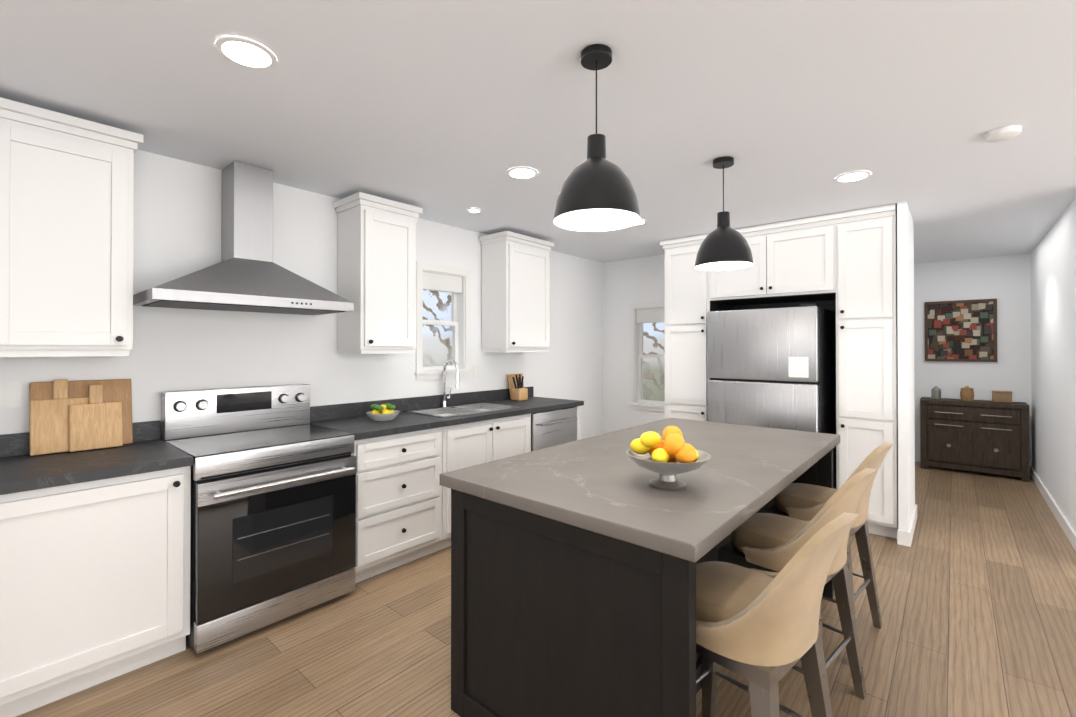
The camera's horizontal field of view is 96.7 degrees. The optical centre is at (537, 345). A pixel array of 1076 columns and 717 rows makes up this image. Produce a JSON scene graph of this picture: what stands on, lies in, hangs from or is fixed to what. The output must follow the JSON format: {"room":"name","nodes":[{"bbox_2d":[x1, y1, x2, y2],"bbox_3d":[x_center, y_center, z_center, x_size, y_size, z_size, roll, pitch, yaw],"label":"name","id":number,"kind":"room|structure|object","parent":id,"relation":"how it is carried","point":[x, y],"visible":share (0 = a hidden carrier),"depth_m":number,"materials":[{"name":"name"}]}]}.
{"room":"kitchen","nodes":[
{"label":"kitchen","id":0,"kind":"room"},
{"bbox_2d":[0,150,602,439],"bbox_3d":[-2.804,0.188,1.802,0.140,2.440,11.090,0,0,41],"label":"wall","id":1,"kind":"structure","parent":0,"point":[176,218],"depth_m":3.06,"materials":[{"name":"white paint"}]},
{"bbox_2d":[0,381,20,407],"bbox_3d":[-2.397,0.222,2.156,0.008,0.115,0.090,0,0,41],"label":"electrical outlet plate","id":2,"kind":"object","parent":1,"relation":"attached to","point":[10,394],"visible":1,"depth_m":2.16,"materials":[{"name":"white plastic"}]},
{"bbox_2d":[0,97,143,356],"bbox_3d":[-2.154,-0.470,2.155,0.363,1.040,0.530,0,0,41],"label":"upper cabinet","id":3,"kind":"object","parent":1,"relation":"attached to","point":[66,229],"visible":1,"depth_m":2.06,"materials":[{"name":"white wood"}]},
{"bbox_2d":[133,161,353,314],"bbox_3d":[-1.611,-0.613,2.684,0.497,0.821,0.960,0,0,41],"label":"range hood","id":4,"kind":"object","parent":1,"relation":"attached to","point":[246,274],"visible":0.98,"depth_m":2.67,"materials":[{"name":"silver metal"}]},
{"bbox_2d":[333,192,422,353],"bbox_3d":[-1.112,-0.464,3.352,0.363,1.040,0.485,0,0,41],"label":"upper cabinet","id":5,"kind":"object","parent":1,"relation":"attached to","point":[377,261],"visible":1,"depth_m":3.22,"materials":[{"name":"white wood"}]},
{"bbox_2d":[414,262,472,379],"bbox_3d":[-0.824,-0.195,4.045,0.163,0.940,0.580,0,0,41],"label":"window","id":6,"kind":"structure","parent":1,"relation":"in","point":[455,282],"depth_m":4.09,"materials":[{"name":"white"}]},
{"bbox_2d":[479,231,553,352],"bbox_3d":[-0.182,-0.458,4.422,0.363,1.040,0.640,0,0,41],"label":"upper cabinet","id":7,"kind":"object","parent":1,"relation":"attached to","point":[515,292],"visible":1,"depth_m":4.25,"materials":[{"name":"white wood"}]},
{"bbox_2d":[0,0,1075,263],"bbox_3d":[1.109,-1.091,0.335,8.300,0.100,14.000,0,0,41],"label":"ceiling","id":8,"kind":"structure","parent":0,"point":[448,112],"depth_m":2.01,"materials":[{"name":"white paint"}]},
{"bbox_2d":[215,36,276,69],"bbox_3d":[-1.027,-1.029,1.688,0.186,0.007,0.186,0,0,41],"label":"recessed light","id":9,"kind":"object","parent":8,"relation":"in","point":[242,51],"visible":1,"depth_m":1.67,"materials":[{"name":"white plastic"}]},
{"bbox_2d":[467,208,481,212],"bbox_3d":[-0.481,-1.018,3.612,0.116,0.007,0.116,0,0,41],"label":"recessed light","id":10,"kind":"object","parent":8,"relation":"in","point":[473,210],"visible":0.98,"depth_m":3.60,"materials":[{"name":"white plastic"}]},
{"bbox_2d":[507,167,537,178],"bbox_3d":[-0.094,-1.022,2.838,0.186,0.007,0.186,0,0,41],"label":"recessed light","id":11,"kind":"object","parent":8,"relation":"in","point":[522,172],"visible":0.96,"depth_m":2.82,"materials":[{"name":"white plastic"}]},
{"bbox_2d":[553,44,640,231],"bbox_3d":[0.206,-0.734,1.687,0.304,0.592,0.304,0,0,41],"label":"pendant light","id":12,"kind":"object","parent":8,"relation":"hanging from","point":[597,193],"visible":1,"depth_m":1.62,"materials":[{"name":"black metal"}]},
{"bbox_2d":[635,219,646,224],"bbox_3d":[0.800,-1.016,3.942,0.186,0.007,0.186,0,0,41],"label":"recessed light","id":13,"kind":"object","parent":8,"relation":"in","point":[641,221],"visible":0.4,"depth_m":3.94,"materials":[{"name":"white plastic"}]},
{"bbox_2d":[695,156,753,270],"bbox_3d":[1.025,-0.731,2.645,0.304,0.587,0.304,0,0,41],"label":"pendant light","id":14,"kind":"object","parent":8,"relation":"hanging from","point":[724,245],"visible":1,"depth_m":2.57,"materials":[{"name":"black metal"}]},
{"bbox_2d":[835,171,870,181],"bbox_3d":[1.908,-1.022,2.899,0.186,0.007,0.186,0,0,41],"label":"recessed light","id":15,"kind":"object","parent":8,"relation":"in","point":[853,176],"visible":0.98,"depth_m":2.88,"materials":[{"name":"white plastic"}]},
{"bbox_2d":[984,125,1021,141],"bbox_3d":[2.233,-1.012,2.298,0.132,0.033,0.132,0,0,41],"label":"smoke detector","id":16,"kind":"object","parent":8,"relation":"attached to","point":[1004,133],"visible":1,"depth_m":2.27,"materials":[{"name":"white plastic"}]},
{"bbox_2d":[16,462,1075,716],"bbox_3d":[1.109,1.449,0.320,8.300,0.100,14.000,0,0,41],"label":"floor","id":17,"kind":"structure","parent":0,"point":[976,588],"depth_m":2.24,"materials":[{"name":"brown wood"}]},
{"bbox_2d":[0,466,190,716],"bbox_3d":[-2.008,0.975,2.097,0.648,0.868,0.677,0,0,41],"label":"base cabinet","id":18,"kind":"object","parent":17,"relation":"on","point":[94,583],"visible":0.98,"depth_m":1.92,"materials":[{"name":"white wood"}]},
{"bbox_2d":[0,420,192,494],"bbox_3d":[-2.013,0.469,2.105,0.642,0.140,0.678,0,0,41],"label":"countertop","id":19,"kind":"structure","parent":18,"relation":"on","point":[148,449],"depth_m":2.08,"materials":[{"name":"grey stone"}]},
{"bbox_2d":[29,379,132,455],"bbox_3d":[-2.180,0.329,2.299,0.120,0.337,0.360,0,0,41],"label":"cutting boards","id":20,"kind":"object","parent":19,"relation":"on","point":[65,415],"visible":0.96,"depth_m":2.27,"materials":[{"name":"brown wood"}]},
{"bbox_2d":[161,384,356,653],"bbox_3d":[-1.500,0.830,2.612,0.746,1.165,0.756,0,0,41],"label":"range","id":21,"kind":"object","parent":17,"relation":"on","point":[273,504],"visible":0.98,"depth_m":2.43,"materials":[{"name":"grey metal"}]},
{"bbox_2d":[351,427,441,582],"bbox_3d":[-1.069,0.981,3.176,0.648,0.868,0.652,0,0,41],"label":"base cabinet","id":22,"kind":"object","parent":17,"relation":"on","point":[398,504],"visible":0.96,"depth_m":2.97,"materials":[{"name":"white wood"}]},
{"bbox_2d":[406,403,530,550],"bbox_3d":[-0.560,0.960,3.763,0.648,0.917,0.898,0,0,41],"label":"base cabinet","id":23,"kind":"object","parent":17,"relation":"on","point":[465,445],"visible":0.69,"depth_m":3.52,"materials":[{"name":"white painted wood"},{"name":"black metal"}]},
{"bbox_2d":[310,387,583,440],"bbox_3d":[-0.553,0.479,3.783,0.642,0.140,2.243,0,0,41],"label":"countertop","id":24,"kind":"structure","parent":23,"relation":"on","point":[356,421],"depth_m":3.44,"materials":[{"name":"grey stone"}]},
{"bbox_2d":[366,403,399,420],"bbox_3d":[-1.060,0.453,3.272,0.220,0.103,0.220,0,0,41],"label":"dish","id":25,"kind":"object","parent":24,"relation":"on","point":[385,412],"visible":1,"depth_m":3.22,"materials":[{"name":"grey ceramic"}]},
{"bbox_2d":[442,359,459,406],"bbox_3d":[-0.696,0.311,3.914,0.210,0.397,0.087,0,0,41],"label":"faucet","id":26,"kind":"object","parent":24,"relation":"on","point":[457,385],"visible":0.96,"depth_m":3.93,"materials":[{"name":"silver metal"}]},
{"bbox_2d":[406,403,519,417],"bbox_3d":[-0.575,0.600,3.777,0.456,0.197,0.776,0,0,41],"label":"sink","id":27,"kind":"object","parent":24,"relation":"in","point":[459,410],"depth_m":3.83,"materials":[{"name":"silver metal"}]},
{"bbox_2d":[508,373,523,398],"bbox_3d":[-0.205,0.391,4.596,0.048,0.237,0.200,0,0,41],"label":"board","id":28,"kind":"object","parent":24,"relation":"on","point":[511,383],"visible":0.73,"depth_m":4.55,"materials":[{"name":"brown wood"}]},
{"bbox_2d":[512,374,527,400],"bbox_3d":[-0.171,0.391,4.486,0.100,0.241,0.137,0,0,41],"label":"knife block","id":29,"kind":"object","parent":24,"relation":"on","point":[519,392],"visible":0.98,"depth_m":4.46,"materials":[{"name":"brown wood"}]},
{"bbox_2d":[531,407,577,450],"bbox_3d":[-0.048,0.989,4.317,0.653,0.865,0.604,0,0,41],"label":"dishwasher","id":30,"kind":"object","parent":17,"relation":"on","point":[550,428],"visible":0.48,"depth_m":4.09,"materials":[{"name":"grey metal"}]},
{"bbox_2d":[576,406,579,439],"bbox_3d":[0.138,0.988,4.586,0.620,0.870,0.040,0,0,41],"label":"cabinet end panel","id":31,"kind":"object","parent":17,"relation":"on","point":[578,423],"depth_m":4.38,"materials":[{"name":"white wood"}]},
{"bbox_2d":[451,450,833,716],"bbox_3d":[0.661,0.978,2.270,0.960,0.865,1.940,0,0,41],"label":"kitchen island","id":32,"kind":"object","parent":17,"relation":"on","point":[573,578],"depth_m":1.52,"materials":[{"name":"brown wood"}]},
{"bbox_2d":[439,418,839,565],"bbox_3d":[0.659,0.523,2.273,1.025,0.045,2.000,0,0,41],"label":"island countertop","id":33,"kind":"structure","parent":32,"relation":"on","point":[592,484],"depth_m":1.75,"materials":[{"name":"grey stone"}]},
{"bbox_2d":[626,426,710,489],"bbox_3d":[0.460,0.393,1.699,0.292,0.206,0.292,0,0,41],"label":"fruit bowl","id":34,"kind":"object","parent":33,"relation":"on","point":[670,456],"visible":1,"depth_m":1.64,"materials":[{"name":"yellow food"}]},
{"bbox_2d":[660,236,735,420],"bbox_3d":[1.587,0.227,4.715,0.444,2.394,0.630,0,0,41],"label":"tall cabinet","id":35,"kind":"object","parent":17,"relation":"on","point":[687,305],"depth_m":4.49,"materials":[{"name":"white wood"}]},
{"bbox_2d":[707,304,835,488],"bbox_3d":[2.047,0.551,4.193,0.850,1.740,0.741,0,0,41],"label":"refrigerator","id":36,"kind":"object","parent":17,"relation":"on","point":[772,367],"visible":0.69,"depth_m":3.89,"materials":[{"name":"grey metal"}]},
{"bbox_2d":[696,512,858,716],"bbox_3d":[0.632,0.928,1.432,0.480,0.955,0.545,0,0,-41],"label":"bar stool","id":37,"kind":"object","parent":17,"relation":"on","point":[760,631],"visible":0.92,"depth_m":1.26,"materials":[{"name":"dark wood"},{"name":"beige fabric"},{"name":"metal"}]},
{"bbox_2d":[701,468,877,714],"bbox_3d":[1.023,0.931,1.913,0.480,0.955,0.545,0,0,-41],"label":"bar stool","id":38,"kind":"object","parent":17,"relation":"on","point":[769,542],"visible":0.52,"depth_m":1.86,"materials":[{"name":"dark wood"},{"name":"beige fabric"},{"name":"metal"}]},
{"bbox_2d":[764,443,893,628],"bbox_3d":[1.431,0.933,2.382,0.480,0.955,0.545,0,0,-43],"label":"bar stool","id":39,"kind":"object","parent":17,"relation":"on","point":[804,502],"visible":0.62,"depth_m":2.35,"materials":[{"name":"dark wood"},{"name":"beige fabric"},{"name":"metal"}]},
{"bbox_2d":[832,208,897,538],"bbox_3d":[2.639,0.222,3.800,0.380,2.394,0.630,0,0,41],"label":"tall cabinet","id":40,"kind":"object","parent":17,"relation":"on","point":[842,266],"depth_m":3.55,"materials":[{"name":"white wood"}]},
{"bbox_2d":[920,397,1029,481],"bbox_3d":[4.903,1.028,5.410,0.890,0.800,0.423,0,0,41],"label":"sideboard","id":41,"kind":"object","parent":17,"relation":"on","point":[987,436],"visible":1,"depth_m":5.25,"materials":[{"name":"brown wood"}]},
{"bbox_2d":[931,386,940,398],"bbox_3d":[4.674,0.552,5.614,0.090,0.152,0.090,0,0,41],"label":"jar","id":42,"kind":"object","parent":41,"relation":"on","point":[935,392],"visible":1,"depth_m":5.58,"materials":[{"name":"grey"}]},
{"bbox_2d":[960,386,973,400],"bbox_3d":[4.878,0.544,5.436,0.120,0.167,0.120,0,0,41],"label":"jar","id":43,"kind":"object","parent":41,"relation":"on","point":[966,393],"visible":1,"depth_m":5.40,"materials":[{"name":"brown wood"}]},
{"bbox_2d":[992,390,1012,402],"bbox_3d":[5.093,0.564,5.249,0.160,0.124,0.130,0,0,41],"label":"box","id":44,"kind":"object","parent":41,"relation":"on","point":[1001,396],"visible":1,"depth_m":5.21,"materials":[{"name":"brown wood"}]},
{"bbox_2d":[603,254,664,433],"bbox_3d":[1.945,0.205,4.927,2.925,2.440,0.140,0,0,41],"label":"wall","id":45,"kind":"structure","parent":0,"point":[627,283],"depth_m":5.66,"materials":[{"name":"white paint"}]},
{"bbox_2d":[628,301,664,411],"bbox_3d":[1.362,0.123,5.404,0.690,1.220,0.163,0,0,41],"label":"window","id":46,"kind":"structure","parent":45,"relation":"in","point":[649,312],"depth_m":5.55,"materials":[{"name":"white"}]},
{"bbox_2d":[708,216,831,307],"bbox_3d":[2.125,-0.691,4.253,0.990,0.564,0.630,0,0,41],"label":"upper cabinet","id":47,"kind":"object","parent":45,"relation":"attached to","point":[792,262],"depth_m":3.96,"materials":[{"name":"white wood"}]},
{"bbox_2d":[897,201,914,531],"bbox_3d":[2.856,0.198,3.704,0.055,2.440,0.790,0,0,41],"label":"wall","id":48,"kind":"structure","parent":0,"point":[906,395],"depth_m":3.42,"materials":[{"name":"white paint"}]},
{"bbox_2d":[897,504,916,546],"bbox_3d":[2.855,1.368,3.689,0.075,0.100,0.805,0,0,41],"label":"baseboard","id":49,"kind":"structure","parent":48,"relation":"attached to","point":[904,538],"depth_m":3.40,"materials":[{"name":"white wood"}]},
{"bbox_2d":[914,253,1031,465],"bbox_3d":[4.019,0.215,6.569,4.500,2.440,0.140,0,0,41],"label":"wall","id":50,"kind":"structure","parent":0,"point":[1005,281],"depth_m":5.51,"materials":[{"name":"white paint"}]},
{"bbox_2d":[924,299,996,361],"bbox_3d":[4.966,-0.171,5.634,0.640,0.720,0.025,0,0,41],"label":"picture frame","id":51,"kind":"object","parent":50,"relation":"attached to","point":[961,331],"visible":0.94,"depth_m":5.63,"materials":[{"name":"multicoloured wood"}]},
{"bbox_2d":[915,453,1031,466],"bbox_3d":[4.938,1.380,5.661,1.270,0.100,0.015,0,0,41],"label":"baseboard","id":52,"kind":"structure","parent":50,"relation":"attached to","point":[917,457],"depth_m":5.88,"materials":[{"name":"white wood"}]},
{"bbox_2d":[1031,198,1075,532],"bbox_3d":[4.553,0.201,4.151,0.140,2.440,3.090,0,0,41],"label":"wall","id":53,"kind":"structure","parent":0,"point":[1053,329],"depth_m":3.98,"materials":[{"name":"white paint"}]},
{"bbox_2d":[1030,466,1075,550],"bbox_3d":[4.443,1.371,4.136,0.015,0.100,2.935,0,0,41],"label":"baseboard","id":54,"kind":"structure","parent":53,"relation":"attached to","point":[1066,526],"depth_m":3.94,"materials":[{"name":"white wood"}]},
{"label":"outside","id":55,"kind":"structure","parent":0,"visible":0},
{"bbox_2d":[423,290,452,365],"bbox_3d":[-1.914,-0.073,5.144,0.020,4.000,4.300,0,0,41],"label":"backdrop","id":56,"kind":"structure","parent":55,"point":[432,359],"depth_m":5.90,"materials":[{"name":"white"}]},
{"bbox_2d":[643,322,664,400],"bbox_3d":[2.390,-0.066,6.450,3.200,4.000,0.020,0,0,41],"label":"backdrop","id":57,"kind":"structure","parent":55,"point":[660,378],"depth_m":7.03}
]}

